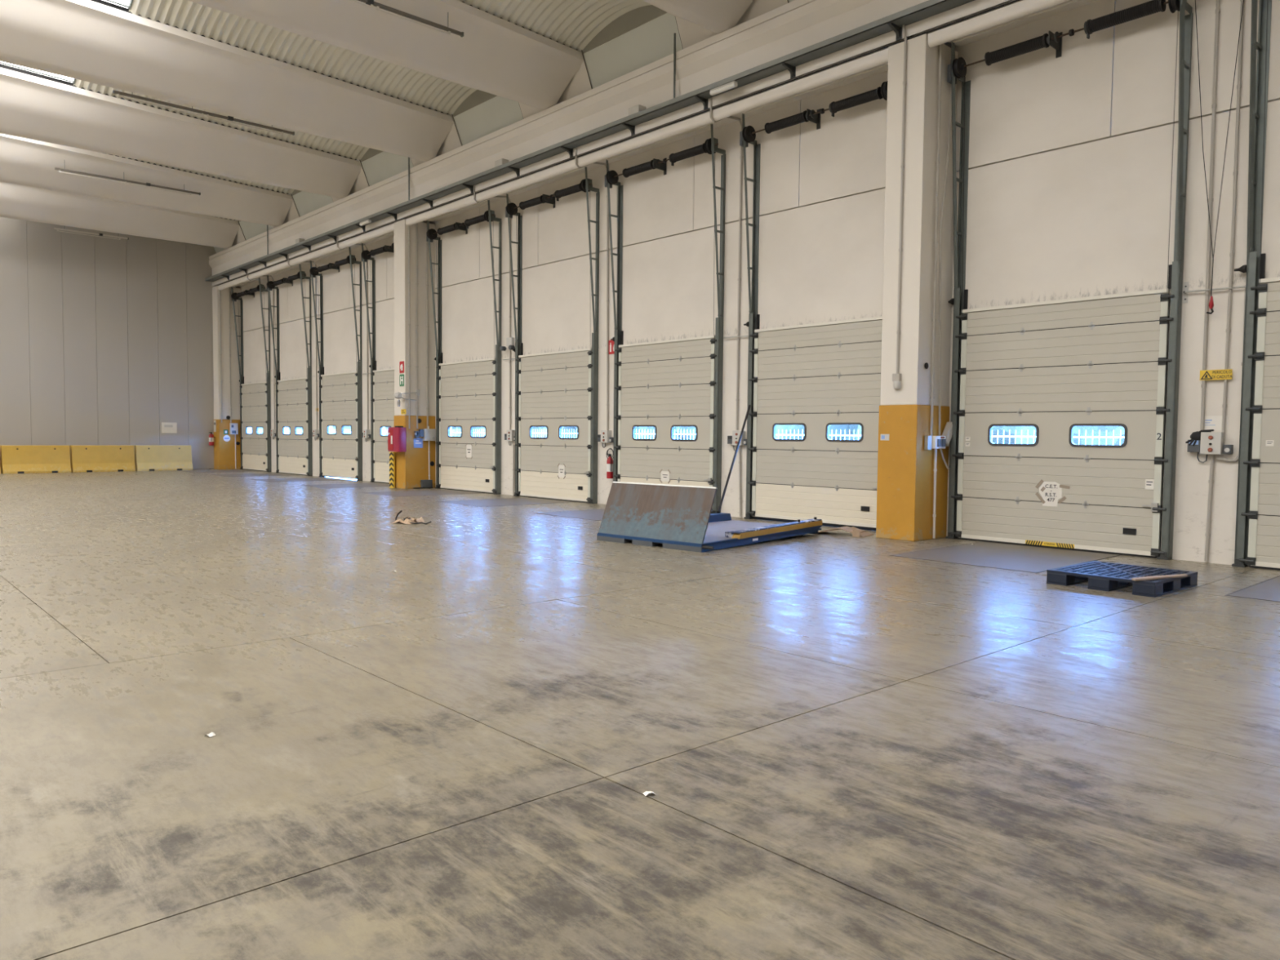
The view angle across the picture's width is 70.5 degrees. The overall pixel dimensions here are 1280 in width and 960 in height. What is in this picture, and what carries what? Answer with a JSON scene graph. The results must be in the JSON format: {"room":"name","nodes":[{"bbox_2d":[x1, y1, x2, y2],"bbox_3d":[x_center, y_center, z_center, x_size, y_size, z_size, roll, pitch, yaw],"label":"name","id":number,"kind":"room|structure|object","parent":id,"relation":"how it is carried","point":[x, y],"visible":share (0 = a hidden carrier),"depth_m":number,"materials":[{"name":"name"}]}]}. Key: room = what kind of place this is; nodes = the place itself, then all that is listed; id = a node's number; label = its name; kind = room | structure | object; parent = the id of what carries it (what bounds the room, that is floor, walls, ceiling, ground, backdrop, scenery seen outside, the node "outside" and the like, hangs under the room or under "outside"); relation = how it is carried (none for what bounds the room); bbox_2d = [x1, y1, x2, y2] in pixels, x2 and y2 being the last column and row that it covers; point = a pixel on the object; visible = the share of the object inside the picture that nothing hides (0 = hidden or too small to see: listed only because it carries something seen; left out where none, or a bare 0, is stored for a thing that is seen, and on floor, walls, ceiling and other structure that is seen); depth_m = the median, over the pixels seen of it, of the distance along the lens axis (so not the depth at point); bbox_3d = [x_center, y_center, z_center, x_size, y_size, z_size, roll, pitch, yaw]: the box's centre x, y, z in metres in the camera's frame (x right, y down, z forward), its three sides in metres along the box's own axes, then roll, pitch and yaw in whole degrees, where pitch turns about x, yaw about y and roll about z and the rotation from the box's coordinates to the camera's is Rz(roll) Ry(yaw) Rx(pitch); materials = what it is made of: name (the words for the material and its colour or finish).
{"room":"distribution center","nodes":[
{"label":"distribution center","id":0,"kind":"room"},
{"bbox_2d":[0,217,231,469],"bbox_3d":[-38.355,-5.021,20.730,56.300,11.060,0.270,-2,4,-42],"label":"wall","id":1,"kind":"structure","parent":0,"point":[104,340],"depth_m":36.00,"materials":[{"name":"grey metal"}]},
{"bbox_2d":[161,422,177,433],"bbox_3d":[-19.630,-2.177,37.743,0.580,0.440,0.020,-2,4,-42],"label":"panel","id":2,"kind":"object","parent":1,"relation":"attached to","point":[167,428],"visible":1,"depth_m":37.74,"materials":[{"name":"paper"}]},
{"bbox_2d":[204,0,974,281],"bbox_3d":[0.164,-7.226,18.129,0.300,0.280,55.000,-2,4,-42],"label":"cable tray","id":3,"kind":"object","parent":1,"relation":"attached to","point":[895,22],"visible":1,"depth_m":17.81,"materials":[{"name":"metal"}]},
{"bbox_2d":[628,104,645,115],"bbox_3d":[-0.075,-7.416,18.355,0.219,0.247,0.392,-2,4,-42],"label":"junction box","id":4,"kind":"object","parent":3,"relation":"attached to","point":[638,108],"visible":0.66,"depth_m":18.22,"materials":[{"name":"grey plastic"}]},
{"bbox_2d":[710,80,737,95],"bbox_3d":[1.520,-7.121,16.460,0.090,0.090,0.600,-2,4,-42],"label":"lamp","id":5,"kind":"object","parent":3,"relation":"attached to","point":[733,84],"visible":1,"depth_m":16.41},
{"bbox_2d":[0,0,794,253],"bbox_3d":[-20.241,-8.114,0.570,56.800,2.850,57.382,-2,4,-42],"label":"ceiling","id":6,"kind":"structure","parent":0,"point":[353,82],"depth_m":21.29,"materials":[{"name":"white"}]},
{"bbox_2d":[53,227,128,239],"bbox_3d":[-21.046,-9.813,34.748,2.504,0.884,0.090,-2,4,-42],"label":"lamp","id":7,"kind":"object","parent":6,"relation":"hanging from","point":[57,228],"visible":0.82,"depth_m":34.73,"materials":[{"name":"metal"}]},
{"bbox_2d":[54,167,200,195],"bbox_3d":[-16.102,-9.677,28.632,4.104,0.664,0.090,-2,4,-42],"label":"lamp","id":8,"kind":"object","parent":6,"relation":"hanging from","point":[55,168],"visible":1,"depth_m":28.52,"materials":[{"name":"metal"}]},
{"bbox_2d":[112,89,294,135],"bbox_3d":[-10.523,-9.245,22.095,4.164,0.784,0.090,-2,4,-42],"label":"lamp","id":9,"kind":"object","parent":6,"relation":"hanging from","point":[229,118],"visible":0.82,"depth_m":21.97,"materials":[{"name":"metal"}]},
{"bbox_2d":[349,0,463,37],"bbox_3d":[-5.403,-8.920,16.150,5.144,0.554,0.090,-2,4,-42],"label":"lamp","id":10,"kind":"object","parent":6,"relation":"hanging from","point":[371,2],"visible":1,"depth_m":17.10,"materials":[{"name":"metal"}]},
{"bbox_2d":[0,469,1279,959],"bbox_3d":[-19.839,1.583,0.453,56.750,0.400,55.800,-2,4,-42],"label":"floor","id":11,"kind":"structure","parent":0,"point":[847,748],"depth_m":4.69,"materials":[{"name":"concrete"}]},
{"bbox_2d":[0,444,71,474],"bbox_3d":[-22.575,-0.778,33.807,0.565,1.030,2.180,3,4,42],"label":"concrete barrier","id":12,"kind":"object","parent":11,"relation":"on","point":[13,459],"visible":1,"depth_m":33.64,"materials":[{"name":"paint"}]},
{"bbox_2d":[69,444,135,472],"bbox_3d":[-21.051,-0.843,35.459,0.565,1.030,2.180,3,4,43],"label":"concrete barrier","id":13,"kind":"object","parent":11,"relation":"on","point":[83,458],"visible":0.93,"depth_m":35.28,"materials":[{"name":"paint"}]},
{"bbox_2d":[133,444,192,471],"bbox_3d":[-19.528,-0.907,37.083,0.565,1.030,2.100,3,4,45],"label":"concrete barrier","id":14,"kind":"object","parent":11,"relation":"on","point":[147,457],"visible":0.91,"depth_m":36.91,"materials":[{"name":"yellow paint"}]},
{"bbox_2d":[182,469,264,472],"bbox_3d":[-17.094,-0.357,36.951,2.700,0.016,2.040,-2,4,-42],"label":"dock leveller","id":15,"kind":"object","parent":11,"relation":"on","point":[238,470],"visible":0.89,"depth_m":36.85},
{"bbox_2d":[212,285,241,469],"bbox_3d":[-17.714,-4.343,38.876,0.992,7.755,0.690,-2,4,-42],"label":"concrete pillar","id":16,"kind":"structure","parent":11,"relation":"on","point":[224,451],"depth_m":38.57,"materials":[{"name":"paint"}]},
{"bbox_2d":[219,289,222,422],"bbox_3d":[-17.737,-5.308,38.293,0.062,5.740,0.062,0,3,-20],"label":"conduit","id":17,"kind":"object","parent":16,"relation":"attached to","point":[220,354],"visible":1,"depth_m":38.27,"materials":[{"name":"grey plastic"}]},
{"bbox_2d":[228,287,231,422],"bbox_3d":[-17.455,-5.318,38.548,0.062,5.740,0.062,0,3,-20],"label":"conduit","id":18,"kind":"object","parent":16,"relation":"attached to","point":[228,287],"visible":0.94,"depth_m":38.53,"materials":[{"name":"grey plastic"}]},
{"bbox_2d":[214,0,1019,286],"bbox_3d":[0.377,-7.050,18.130,0.025,0.027,54.900,-2,4,-42],"label":"cable","id":19,"kind":"object","parent":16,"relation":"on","point":[1010,2],"visible":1,"depth_m":17.08,"materials":[{"name":"black rubber"}]},
{"bbox_2d":[211,473,297,476],"bbox_3d":[-14.332,-0.182,33.912,2.700,0.016,2.040,-2,4,-42],"label":"dock leveller","id":20,"kind":"object","parent":11,"relation":"on","point":[251,474],"visible":0.96,"depth_m":33.80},
{"bbox_2d":[251,477,348,482],"bbox_3d":[-11.522,-0.004,30.822,2.700,0.016,2.040,-2,4,-42],"label":"dock leveller","id":21,"kind":"object","parent":11,"relation":"on","point":[310,478],"visible":0.96,"depth_m":30.70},
{"bbox_2d":[298,482,389,488],"bbox_3d":[-8.747,0.172,27.769,2.700,0.016,2.040,-2,4,-42],"label":"dock leveller","id":22,"kind":"object","parent":11,"relation":"on","point":[376,484],"visible":0.79,"depth_m":27.59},
{"bbox_2d":[389,452,395,488],"bbox_3d":[-7.238,-0.301,26.800,0.263,1.060,0.264,-2,4,-42],"label":"guard","id":23,"kind":"object","parent":11,"relation":"on","point":[392,455],"visible":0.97,"depth_m":26.68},
{"bbox_2d":[391,510,431,524],"bbox_3d":[-4.078,0.665,16.157,0.805,0.220,0.330,2,3,31],"label":"packaging","id":24,"kind":"object","parent":11,"relation":"on","point":[407,520],"visible":1,"depth_m":16.14,"materials":[{"name":"plastic"}]},
{"bbox_2d":[394,218,435,488],"bbox_3d":[-6.652,-3.642,26.707,0.992,7.755,0.690,-2,4,-42],"label":"concrete pillar","id":25,"kind":"structure","parent":11,"relation":"on","point":[411,465],"depth_m":26.41,"materials":[{"name":"paint"}]},
{"bbox_2d":[387,426,406,451],"bbox_3d":[-7.064,-1.196,26.298,0.275,0.740,0.680,-2,4,-42],"label":"cabinet","id":26,"kind":"object","parent":25,"relation":"attached to","point":[397,436],"visible":1,"depth_m":26.10,"materials":[{"name":"red metal"}]},
{"bbox_2d":[393,389,419,406],"bbox_3d":[-6.777,-2.384,26.291,0.740,0.520,0.255,-2,4,-42],"label":"floodlight","id":27,"kind":"object","parent":25,"relation":"attached to","point":[397,395],"visible":1,"depth_m":26.10,"materials":[{"name":"metal"}]},
{"bbox_2d":[408,225,410,428],"bbox_3d":[-6.671,-4.484,26.155,0.055,5.990,0.055,0,3,-20],"label":"conduit","id":28,"kind":"object","parent":25,"relation":"attached to","point":[409,366],"visible":1,"depth_m":26.13,"materials":[{"name":"grey plastic"}]},
{"bbox_2d":[415,223,417,428],"bbox_3d":[-6.486,-4.490,26.323,0.055,5.990,0.055,0,3,-20],"label":"conduit","id":29,"kind":"object","parent":25,"relation":"attached to","point":[416,242],"visible":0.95,"depth_m":26.31,"materials":[{"name":"grey plastic"}]},
{"bbox_2d":[413,426,435,440],"bbox_3d":[-6.307,-1.367,26.577,0.650,0.430,0.170,-2,4,-42],"label":"box","id":30,"kind":"object","parent":25,"relation":"attached to","point":[428,434],"visible":1,"depth_m":26.56,"materials":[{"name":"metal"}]},
{"bbox_2d":[426,227,428,428],"bbox_3d":[-6.234,-4.499,26.551,0.055,5.990,0.055,0,3,-20],"label":"conduit","id":31,"kind":"object","parent":25,"relation":"attached to","point":[427,243],"visible":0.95,"depth_m":26.56,"materials":[{"name":"grey plastic"}]},
{"bbox_2d":[360,488,482,497],"bbox_3d":[-5.891,0.352,24.627,2.700,0.016,2.040,-2,4,-42],"label":"dock leveller","id":32,"kind":"object","parent":11,"relation":"on","point":[446,491],"visible":0.96,"depth_m":24.49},
{"bbox_2d":[413,479,432,488],"bbox_3d":[-6.380,0.122,26.617,0.580,0.250,0.120,-2,4,-42],"label":"box","id":33,"kind":"object","parent":11,"relation":"on","point":[424,483],"visible":1,"depth_m":26.63,"materials":[{"name":"black metal"}]},
{"bbox_2d":[435,497,574,506],"bbox_3d":[-3.155,0.526,21.618,2.700,0.016,2.040,-2,4,-42],"label":"dock leveller","id":34,"kind":"object","parent":11,"relation":"on","point":[523,500],"visible":0.96,"depth_m":21.50,"materials":[{"name":"metal"}]},
{"bbox_2d":[534,508,604,520],"bbox_3d":[-0.501,0.694,18.698,2.700,0.016,2.040,-2,4,-42],"label":"dock leveller","id":35,"kind":"object","parent":11,"relation":"on","point":[589,514],"visible":0.43,"depth_m":18.38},
{"bbox_2d":[596,481,822,552],"bbox_3d":[1.232,0.473,14.304,2.210,0.892,3.215,3,4,42],"label":"ramp","id":36,"kind":"object","parent":11,"relation":"on","point":[676,517],"visible":1,"depth_m":13.36,"materials":[{"name":"blue paint"}]},
{"bbox_2d":[716,404,751,512],"bbox_3d":[1.760,-0.432,16.856,0.060,1.994,1.756,2,3,25],"label":"bar","id":37,"kind":"object","parent":36,"relation":"on","point":[749,406],"visible":1,"depth_m":16.78,"materials":[{"name":"metal"}]},
{"bbox_2d":[817,526,873,537],"bbox_3d":[3.366,0.843,15.088,0.900,0.120,0.530,2,3,33],"label":"carton","id":38,"kind":"object","parent":11,"relation":"on","point":[856,532],"visible":0.94,"depth_m":14.93,"materials":[{"name":"brown cardboard"}]},
{"bbox_2d":[875,33,958,541],"bbox_3d":[4.443,-2.940,14.502,0.992,7.755,0.690,-2,4,-42],"label":"concrete pillar","id":39,"kind":"structure","parent":11,"relation":"on","point":[905,473],"depth_m":14.18,"materials":[{"name":"paint"}]},
{"bbox_2d":[892,373,902,389],"bbox_3d":[4.033,-1.546,14.219,0.120,0.250,0.135,-2,4,-42],"label":"wall switch","id":40,"kind":"object","parent":39,"relation":"attached to","point":[896,378],"visible":1,"depth_m":14.18,"materials":[{"name":"grey plastic"}]},
{"bbox_2d":[896,24,906,373],"bbox_3d":[4.066,-4.360,14.101,0.056,5.383,0.086,-2,4,-42],"label":"conduit","id":41,"kind":"object","parent":39,"relation":"attached to","point":[902,166],"visible":1,"depth_m":14.08,"materials":[{"name":"grey plastic"}]},
{"bbox_2d":[932,448,937,537],"bbox_3d":[4.687,0.204,14.390,0.064,1.451,0.054,-2,4,-42],"label":"conduit","id":42,"kind":"object","parent":39,"relation":"attached to","point":[934,515],"visible":0.92,"depth_m":14.38,"materials":[{"name":"white plastic"}]},
{"bbox_2d":[924,435,946,449],"bbox_3d":[4.662,-0.586,14.268,0.460,0.220,0.130,-2,4,-42],"label":"box","id":43,"kind":"object","parent":39,"relation":"attached to","point":[930,442],"visible":1,"depth_m":14.20,"materials":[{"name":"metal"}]},
{"bbox_2d":[929,44,942,435],"bbox_3d":[4.606,-3.839,14.101,0.098,6.313,0.057,-2,4,-42],"label":"conduit","id":44,"kind":"object","parent":39,"relation":"attached to","point":[940,82],"visible":0.84,"depth_m":14.10,"materials":[{"name":"grey plastic"}]},
{"bbox_2d":[938,84,951,435],"bbox_3d":[4.798,-3.644,14.271,0.332,5.912,0.054,-2,4,-42],"label":"conduit","id":45,"kind":"object","parent":39,"relation":"attached to","point":[950,107],"visible":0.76,"depth_m":14.21,"materials":[{"name":"grey plastic"}]},
{"bbox_2d":[888,541,1120,573],"bbox_3d":[5.091,1.048,12.547,2.700,0.016,2.040,-2,4,-42],"label":"dock leveller","id":46,"kind":"object","parent":11,"relation":"on","point":[1034,559],"visible":0.93,"depth_m":12.42,"materials":[{"name":"metal"}]},
{"bbox_2d":[1046,560,1197,597],"bbox_3d":[5.369,1.079,10.027,1.293,0.179,1.205,-2,4,-41],"label":"pallet","id":47,"kind":"object","parent":11,"relation":"on","point":[1100,575],"depth_m":9.90,"materials":[{"name":"plastic"}]},
{"bbox_2d":[1224,575,1279,602],"bbox_3d":[7.779,1.218,9.590,2.700,0.016,2.040,-2,4,-42],"label":"dock leveller","id":48,"kind":"object","parent":11,"relation":"on","point":[1268,589],"visible":1,"depth_m":9.68,"materials":[{"name":"metal"}]},
{"bbox_2d":[235,0,1279,566],"bbox_3d":[0.988,-4.558,19.235,0.330,11.060,55.500,-2,4,-42],"label":"wall","id":49,"kind":"structure","parent":0,"point":[1070,161],"depth_m":15.57,"materials":[{"name":"paint"}]},
{"bbox_2d":[231,277,271,471],"bbox_3d":[-16.179,-4.266,37.612,0.480,7.775,3.440,-2,4,-42],"label":"door track","id":50,"kind":"object","parent":49,"relation":"attached to","point":[260,287],"visible":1,"depth_m":36.65,"materials":[{"name":"black metal"}]},
{"bbox_2d":[239,381,267,471],"bbox_3d":[-16.094,-2.219,37.753,0.108,3.646,3.120,-2,4,-42],"label":"door","id":51,"kind":"structure","parent":50,"relation":"attached to","point":[254,395],"depth_m":37.73,"materials":[{"name":"metal"}]},
{"bbox_2d":[246,269,275,429],"bbox_3d":[-14.989,-5.117,35.829,1.014,6.250,0.100,-1,3,-36],"label":"conduit","id":52,"kind":"object","parent":49,"relation":"attached to","point":[246,269],"visible":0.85,"depth_m":36.07,"materials":[{"name":"grey plastic"}]},
{"bbox_2d":[266,263,312,475],"bbox_3d":[-13.416,-4.091,34.573,0.480,7.775,3.440,-2,4,-42],"label":"door track","id":53,"kind":"object","parent":49,"relation":"attached to","point":[271,285],"visible":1,"depth_m":33.61,"materials":[{"name":"black metal"}]},
{"bbox_2d":[275,377,308,475],"bbox_3d":[-13.332,-2.044,34.714,0.108,3.646,3.120,-2,4,-42],"label":"door","id":54,"kind":"structure","parent":53,"relation":"attached to","point":[292,393],"depth_m":34.70,"materials":[{"name":"white metal"}]},
{"bbox_2d":[287,254,317,429],"bbox_3d":[-12.200,-4.940,32.761,1.014,6.250,0.100,-1,3,-36],"label":"conduit","id":55,"kind":"object","parent":49,"relation":"attached to","point":[287,255],"visible":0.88,"depth_m":33.04,"materials":[{"name":"grey plastic"}]},
{"bbox_2d":[309,246,362,480],"bbox_3d":[-10.618,-3.918,31.473,0.450,7.765,3.440,-2,4,-42],"label":"door track","id":56,"kind":"object","parent":49,"relation":"attached to","point":[350,259],"visible":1,"depth_m":30.53,"materials":[{"name":"black metal"}]},
{"bbox_2d":[319,371,358,479],"bbox_3d":[-10.522,-1.901,31.622,0.108,3.646,3.120,-2,4,-42],"label":"door","id":57,"kind":"structure","parent":56,"relation":"attached to","point":[339,391],"depth_m":31.57,"materials":[{"name":"white metal"}]},
{"bbox_2d":[337,236,368,429],"bbox_3d":[-9.411,-4.763,29.693,1.014,6.250,0.100,-1,3,-36],"label":"conduit","id":58,"kind":"object","parent":49,"relation":"attached to","point":[366,266],"visible":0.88,"depth_m":29.98,"materials":[{"name":"grey plastic"}]},
{"bbox_2d":[360,231,394,482],"bbox_3d":[-7.832,-3.738,28.430,0.480,7.775,3.440,-2,4,-42],"label":"door track","id":59,"kind":"object","parent":49,"relation":"attached to","point":[366,255],"visible":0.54,"depth_m":29.56,"materials":[{"name":"black metal"}]},
{"bbox_2d":[370,368,394,483],"bbox_3d":[-7.747,-1.690,28.571,0.108,3.646,3.120,-2,4,-42],"label":"door","id":60,"kind":"structure","parent":59,"relation":"attached to","point":[383,383],"depth_m":29.21,"materials":[{"name":"white metal"}]},
{"bbox_2d":[426,199,502,494],"bbox_3d":[-4.976,-3.557,25.288,0.480,7.775,3.440,-2,4,-42],"label":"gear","id":61,"kind":"object","parent":49,"relation":"attached to","point":[489,215],"visible":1,"depth_m":24.47,"materials":[{"name":"black metal"}]},
{"bbox_2d":[435,358,496,493],"bbox_3d":[-4.891,-1.510,25.429,0.108,3.646,3.120,-2,4,-42],"label":"door","id":62,"kind":"structure","parent":61,"relation":"attached to","point":[466,397],"depth_m":25.36,"materials":[{"name":"white metal"}]},
{"bbox_2d":[473,186,511,430],"bbox_3d":[-3.843,-4.421,23.576,1.034,6.230,0.089,-1,3,-28],"label":"conduit","id":63,"kind":"object","parent":49,"relation":"attached to","point":[473,186],"visible":0.81,"depth_m":23.79,"materials":[{"name":"grey plastic"}]},
{"bbox_2d":[499,337,515,351],"bbox_3d":[-3.449,-3.569,23.753,0.220,0.342,0.530,-2,4,-42],"label":"floodlight","id":64,"kind":"object","parent":49,"relation":"attached to","point":[509,341],"visible":1,"depth_m":23.72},
{"bbox_2d":[505,166,599,503],"bbox_3d":[-2.240,-3.384,22.279,0.480,7.775,3.440,-2,4,-42],"label":"door frame","id":65,"kind":"structure","parent":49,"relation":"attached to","point":[585,185],"depth_m":21.32,"materials":[{"name":"black metal"}]},
{"bbox_2d":[515,347,592,502],"bbox_3d":[-2.155,-1.337,22.420,0.108,3.646,3.120,-2,4,-42],"label":"door","id":66,"kind":"structure","parent":65,"relation":"attached to","point":[554,392],"depth_m":22.36,"materials":[{"name":"white metal"}]},
{"bbox_2d":[575,148,608,430],"bbox_3d":[-1.094,-4.247,20.546,1.007,6.231,0.115,-2,4,-42],"label":"conduit","id":67,"kind":"object","parent":49,"relation":"attached to","point":[596,162],"visible":0.88,"depth_m":20.85,"materials":[{"name":"grey plastic"}]},
{"bbox_2d":[597,430,613,447],"bbox_3d":[-0.815,-0.948,20.993,0.157,0.407,0.505,-2,4,-42],"label":"control box","id":68,"kind":"object","parent":49,"relation":"attached to","point":[605,437],"visible":1,"depth_m":20.91,"materials":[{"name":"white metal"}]},
{"bbox_2d":[606,453,613,478],"bbox_3d":[-0.684,-0.319,20.821,0.153,0.566,0.229,2,3,25],"label":"fire extinguisher","id":69,"kind":"object","parent":49,"relation":"attached to","point":[610,460],"visible":1,"depth_m":20.75,"materials":[{"name":"red metal"}]},
{"bbox_2d":[208,0,1021,286],"bbox_3d":[0.605,-7.720,18.502,1.100,1.260,55.200,-2,4,-42],"label":"beam","id":70,"kind":"structure","parent":49,"relation":"attached to","point":[795,25],"depth_m":18.77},
{"bbox_2d":[217,0,1097,289],"bbox_3d":[0.643,-7.187,18.567,0.945,0.630,55.200,-2,4,-42],"label":"ceiling beam","id":71,"kind":"structure","parent":49,"relation":"attached to","point":[1022,8],"depth_m":17.22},
{"bbox_2d":[604,123,725,513],"bbox_3d":[0.414,-3.216,19.359,0.480,7.775,3.440,-2,4,-42],"label":"door frame","id":72,"kind":"structure","parent":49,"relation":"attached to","point":[710,146],"depth_m":18.39,"materials":[{"name":"black metal"}]},
{"bbox_2d":[613,335,716,513],"bbox_3d":[0.499,-1.168,19.500,0.108,3.646,3.120,-2,4,-42],"label":"door","id":73,"kind":"structure","parent":72,"relation":"attached to","point":[666,386],"depth_m":19.40,"materials":[{"name":"white metal"}]},
{"bbox_2d":[673,32,675,97],"bbox_3d":[0.672,-7.985,17.574,0.049,1.340,0.038,-2,4,-42],"label":"drain pipe","id":74,"kind":"object","parent":49,"relation":"attached to","point":[674,33],"visible":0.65,"depth_m":17.55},
{"bbox_2d":[710,98,742,430],"bbox_3d":[1.635,-4.084,17.543,0.075,6.210,1.010,3,4,44],"label":"conduit","id":75,"kind":"object","parent":49,"relation":"attached to","point":[711,100],"visible":0.97,"depth_m":17.86,"materials":[{"name":"grey plastic"}]},
{"bbox_2d":[727,431,746,450],"bbox_3d":[1.934,-0.774,17.969,0.157,0.407,0.505,-2,4,-42],"label":"control box","id":76,"kind":"object","parent":49,"relation":"attached to","point":[733,439],"visible":0.89,"depth_m":17.90,"materials":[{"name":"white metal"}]},
{"bbox_2d":[738,445,742,516],"bbox_3d":[1.991,0.012,18.009,0.054,1.431,0.090,-2,4,-42],"label":"conduit","id":77,"kind":"object","parent":49,"relation":"attached to","point":[740,456],"visible":0.96,"depth_m":18.00,"materials":[{"name":"grey plastic"}]},
{"bbox_2d":[739,62,888,530],"bbox_3d":[3.116,-3.044,16.387,0.480,7.775,3.440,-2,4,-42],"label":"door frame","id":78,"kind":"structure","parent":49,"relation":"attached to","point":[748,135],"depth_m":17.47,"materials":[{"name":"black metal"}]},
{"bbox_2d":[746,315,882,528],"bbox_3d":[3.201,-1.027,16.526,0.108,3.646,3.120,-2,4,-42],"label":"door","id":79,"kind":"structure","parent":78,"relation":"attached to","point":[816,378],"depth_m":16.48,"materials":[{"name":"white metal"}]},
{"bbox_2d":[942,422,952,446],"bbox_3d":[4.936,-0.735,14.512,0.338,0.392,0.095,-2,4,-42],"label":"panel","id":80,"kind":"object","parent":49,"relation":"attached to","point":[948,431],"visible":0.82,"depth_m":14.47,"materials":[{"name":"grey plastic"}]},
{"bbox_2d":[945,0,1193,559],"bbox_3d":[6.006,-2.861,13.208,0.480,7.775,3.440,-2,4,-42],"label":"door frame","id":81,"kind":"structure","parent":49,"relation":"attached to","point":[957,69],"depth_m":12.33,"materials":[{"name":"black metal"}]},
{"bbox_2d":[950,288,1173,558],"bbox_3d":[6.091,-0.814,13.349,0.108,3.646,3.120,-2,4,-42],"label":"door","id":82,"kind":"structure","parent":81,"relation":"attached to","point":[1055,367],"depth_m":13.21,"materials":[{"name":"white metal"}]},
{"bbox_2d":[1025,539,1074,548],"bbox_3d":[6.071,0.951,13.419,0.005,0.060,0.720,-2,4,-42],"label":"label","id":83,"kind":"object","parent":82,"relation":"attached to","point":[1028,542],"visible":1,"depth_m":13.41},
{"bbox_2d":[1035,479,1070,506],"bbox_3d":[6.094,0.194,13.381,0.007,0.397,0.511,-2,4,-42],"label":"notice","id":84,"kind":"object","parent":82,"relation":"attached to","point":[1051,492],"visible":1,"depth_m":13.40,"materials":[{"name":"white paper"}]},
{"bbox_2d":[1204,454,1214,561],"bbox_3d":[7.511,0.371,11.938,0.059,1.411,0.072,-2,4,-42],"label":"conduit","id":85,"kind":"object","parent":49,"relation":"attached to","point":[1211,481],"visible":1,"depth_m":11.93,"materials":[{"name":"grey plastic"}]},
{"bbox_2d":[1186,431,1233,462],"bbox_3d":[7.472,-0.423,11.877,0.157,0.407,0.505,-2,4,-42],"label":"control box","id":86,"kind":"object","parent":49,"relation":"attached to","point":[1211,442],"visible":1,"depth_m":11.81,"materials":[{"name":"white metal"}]},
{"bbox_2d":[1185,429,1213,445],"bbox_3d":[7.418,-0.558,11.976,0.150,0.222,0.326,-2,4,-42],"label":"glove","id":87,"kind":"object","parent":86,"relation":"on","point":[1195,436],"visible":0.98,"depth_m":11.96,"materials":[{"name":"fabric"}]},
{"bbox_2d":[1200,0,1220,430],"bbox_3d":[7.463,-3.659,11.839,0.057,6.050,0.069,-2,4,-42],"label":"conduit","id":88,"kind":"object","parent":49,"relation":"attached to","point":[1217,11],"visible":1,"depth_m":11.83,"materials":[{"name":"grey plastic"}]},
{"bbox_2d":[1184,285,1245,293],"bbox_3d":[7.502,-2.485,11.796,0.024,0.034,0.710,-2,4,-42],"label":"conduit","id":89,"kind":"object","parent":49,"relation":"attached to","point":[1242,286],"visible":1,"depth_m":11.78,"materials":[{"name":"metal"}]},
{"bbox_2d":[1204,415,1228,430],"bbox_3d":[7.556,-0.747,11.884,0.008,0.190,0.290,-2,4,-42],"label":"paper notice","id":90,"kind":"object","parent":49,"relation":"attached to","point":[1212,422],"visible":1,"depth_m":11.88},
{"bbox_2d":[1200,368,1232,380],"bbox_3d":[7.526,-1.375,11.825,0.008,0.132,0.374,-2,4,-42],"label":"warning sign","id":91,"kind":"object","parent":49,"relation":"attached to","point":[1224,374],"visible":1,"depth_m":11.82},
{"bbox_2d":[1217,287,1245,462],"bbox_3d":[7.665,-1.361,11.693,0.287,2.262,0.059,3,4,44],"label":"conduit","id":92,"kind":"object","parent":49,"relation":"attached to","point":[1222,459],"visible":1,"depth_m":11.64,"materials":[{"name":"grey plastic"}]},
{"bbox_2d":[1221,0,1244,443],"bbox_3d":[7.640,-3.573,11.648,0.051,6.200,0.067,-2,4,-42],"label":"conduit","id":93,"kind":"object","parent":49,"relation":"attached to","point":[1240,48],"visible":1,"depth_m":11.64,"materials":[{"name":"grey plastic"}]},
{"bbox_2d":[1231,0,1271,567],"bbox_3d":[8.694,-2.691,10.251,0.480,7.775,3.440,-2,4,-42],"label":"door frame","id":94,"kind":"structure","parent":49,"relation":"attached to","point":[1255,268],"depth_m":11.46,"materials":[{"name":"black metal"}]},
{"bbox_2d":[1195,0,1244,314],"bbox_3d":[7.419,-4.227,11.675,0.134,4.141,0.580,-2,4,-42],"label":"cord","id":95,"kind":"object","parent":94,"relation":"hanging from","point":[1211,303],"visible":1,"depth_m":11.75,"materials":[{"name":"black rubber"}]},
{"bbox_2d":[1239,276,1279,569],"bbox_3d":[8.779,-0.644,10.392,0.108,3.646,3.120,-2,4,-42],"label":"door","id":96,"kind":"structure","parent":94,"relation":"attached to","point":[1264,516],"depth_m":11.38,"materials":[{"name":"white metal"}]},
{"label":"outside","id":97,"kind":"structure","parent":0,"visible":0},
{"bbox_3d":[140.486,-3.855,168.066,406.000,0.200,460.000,-2,4,-42],"label":"ground","id":98,"kind":"structure","parent":97,"visible":0},
{"bbox_2d":[251,424,1124,444],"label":"windows","id":99,"kind":"structure","parent":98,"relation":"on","point":[1012,429],"depth_m":49.00,"materials":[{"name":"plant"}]},
{"bbox_2d":[288,428,1124,444],"bbox_3d":[-3.568,-1.625,57.532,0.080,3.200,130.000,-2,4,-42],"label":"fence","id":100,"kind":"object","parent":98,"relation":"on","point":[300,431],"visible":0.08,"depth_m":43.30,"materials":[{"name":"glass"}]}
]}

